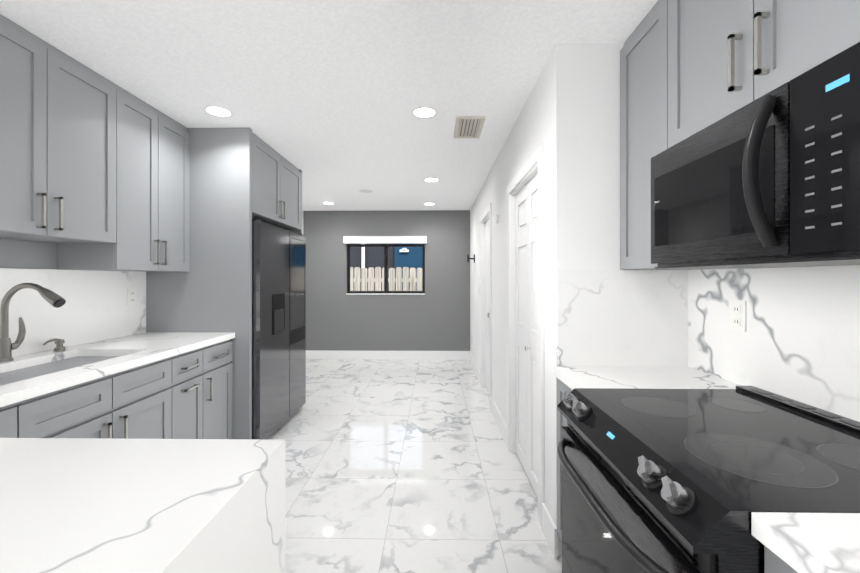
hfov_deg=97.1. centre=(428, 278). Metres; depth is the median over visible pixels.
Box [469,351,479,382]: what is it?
baseboard
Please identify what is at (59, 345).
soap dispenser
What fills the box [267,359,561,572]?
floor
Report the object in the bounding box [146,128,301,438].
surround
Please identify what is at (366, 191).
ceiling speaker
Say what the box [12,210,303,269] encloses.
wall
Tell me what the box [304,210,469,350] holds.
wall
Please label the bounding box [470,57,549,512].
wall
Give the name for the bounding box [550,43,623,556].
wall
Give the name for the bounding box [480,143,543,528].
door frame
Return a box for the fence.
[350,267,421,290]
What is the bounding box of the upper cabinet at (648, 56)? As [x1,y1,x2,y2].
[620,0,699,269]
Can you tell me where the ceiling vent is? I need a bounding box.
[454,116,485,137]
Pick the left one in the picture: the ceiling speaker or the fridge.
the fridge
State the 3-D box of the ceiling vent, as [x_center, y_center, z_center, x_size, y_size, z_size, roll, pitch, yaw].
[0.294,-1.112,2.811,0.200,0.014,0.380,0,0,1]
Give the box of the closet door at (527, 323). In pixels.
[516,173,537,497]
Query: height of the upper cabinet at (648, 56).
1.078 m
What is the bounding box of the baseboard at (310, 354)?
[306,350,468,359]
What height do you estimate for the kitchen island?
0.930 m
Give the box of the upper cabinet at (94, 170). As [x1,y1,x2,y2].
[0,14,119,245]
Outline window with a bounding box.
[346,244,424,294]
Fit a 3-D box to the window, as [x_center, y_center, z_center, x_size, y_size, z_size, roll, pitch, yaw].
[-0.715,-0.150,6.305,1.293,0.834,0.122,0,0,1]
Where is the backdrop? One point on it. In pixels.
(373, 257)
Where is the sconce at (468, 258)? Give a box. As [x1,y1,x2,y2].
[467,254,474,262]
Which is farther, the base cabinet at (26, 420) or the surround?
the surround
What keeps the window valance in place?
attached to the wall at (436, 317)
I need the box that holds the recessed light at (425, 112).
[410,107,438,118]
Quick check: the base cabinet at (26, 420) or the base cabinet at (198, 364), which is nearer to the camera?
the base cabinet at (26, 420)
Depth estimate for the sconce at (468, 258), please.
5.50 m
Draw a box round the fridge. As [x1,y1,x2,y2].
[252,218,305,439]
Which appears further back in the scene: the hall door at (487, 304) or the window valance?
the window valance
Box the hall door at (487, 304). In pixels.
[485,219,488,391]
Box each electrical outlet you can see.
[127,288,135,305]
[730,300,745,331]
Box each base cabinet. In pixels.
[0,396,43,437]
[44,356,183,438]
[184,344,211,438]
[212,340,231,438]
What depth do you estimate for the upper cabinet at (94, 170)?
1.83 m
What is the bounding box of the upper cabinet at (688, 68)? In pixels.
[676,0,859,143]
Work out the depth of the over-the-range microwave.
0.91 m
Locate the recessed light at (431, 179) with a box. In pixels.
[423,178,439,181]
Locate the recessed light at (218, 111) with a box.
[202,106,234,117]
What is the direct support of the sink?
in the countertop at (142, 348)
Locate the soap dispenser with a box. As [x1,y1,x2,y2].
[43,338,65,351]
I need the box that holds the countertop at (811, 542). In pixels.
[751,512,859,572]
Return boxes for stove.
[557,386,859,572]
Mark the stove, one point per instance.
(672, 480)
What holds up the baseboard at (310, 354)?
attached to the wall at (436, 317)
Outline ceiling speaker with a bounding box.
[359,189,372,192]
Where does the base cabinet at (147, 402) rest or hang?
on the floor
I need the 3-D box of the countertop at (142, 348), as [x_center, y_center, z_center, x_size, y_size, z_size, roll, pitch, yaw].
[-1.788,0.419,1.696,0.668,0.040,2.249,0,0,1]
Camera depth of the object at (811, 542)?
0.62 m
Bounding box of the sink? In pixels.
[0,352,127,383]
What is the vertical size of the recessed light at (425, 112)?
0.001 m
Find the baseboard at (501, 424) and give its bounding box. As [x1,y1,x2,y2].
[491,395,506,446]
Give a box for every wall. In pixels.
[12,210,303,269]
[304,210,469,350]
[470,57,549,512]
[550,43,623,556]
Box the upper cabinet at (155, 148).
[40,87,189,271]
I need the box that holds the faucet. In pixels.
[0,283,65,361]
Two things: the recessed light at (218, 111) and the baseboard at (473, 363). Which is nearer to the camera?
the recessed light at (218, 111)
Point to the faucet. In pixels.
(53, 299)
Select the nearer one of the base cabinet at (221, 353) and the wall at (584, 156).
the wall at (584, 156)
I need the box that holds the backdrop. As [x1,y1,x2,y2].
[350,247,421,290]
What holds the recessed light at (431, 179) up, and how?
in the ceiling
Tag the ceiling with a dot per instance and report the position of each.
(326, 97)
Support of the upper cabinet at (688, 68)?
attached to the wall
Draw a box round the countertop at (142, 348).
[0,332,234,407]
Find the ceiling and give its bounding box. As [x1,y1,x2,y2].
[0,0,657,210]
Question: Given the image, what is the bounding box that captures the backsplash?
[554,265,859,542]
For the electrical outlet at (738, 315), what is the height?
0.118 m
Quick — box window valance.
[343,236,426,243]
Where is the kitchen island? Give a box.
[0,438,284,572]
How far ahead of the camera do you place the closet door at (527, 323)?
2.52 m
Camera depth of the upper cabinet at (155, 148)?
2.41 m
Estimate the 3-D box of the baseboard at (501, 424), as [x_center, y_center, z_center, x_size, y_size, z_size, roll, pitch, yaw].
[0.626,1.259,3.417,0.013,0.143,0.875,0,0,1]
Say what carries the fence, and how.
on the ground
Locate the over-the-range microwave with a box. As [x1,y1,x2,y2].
[651,42,859,268]

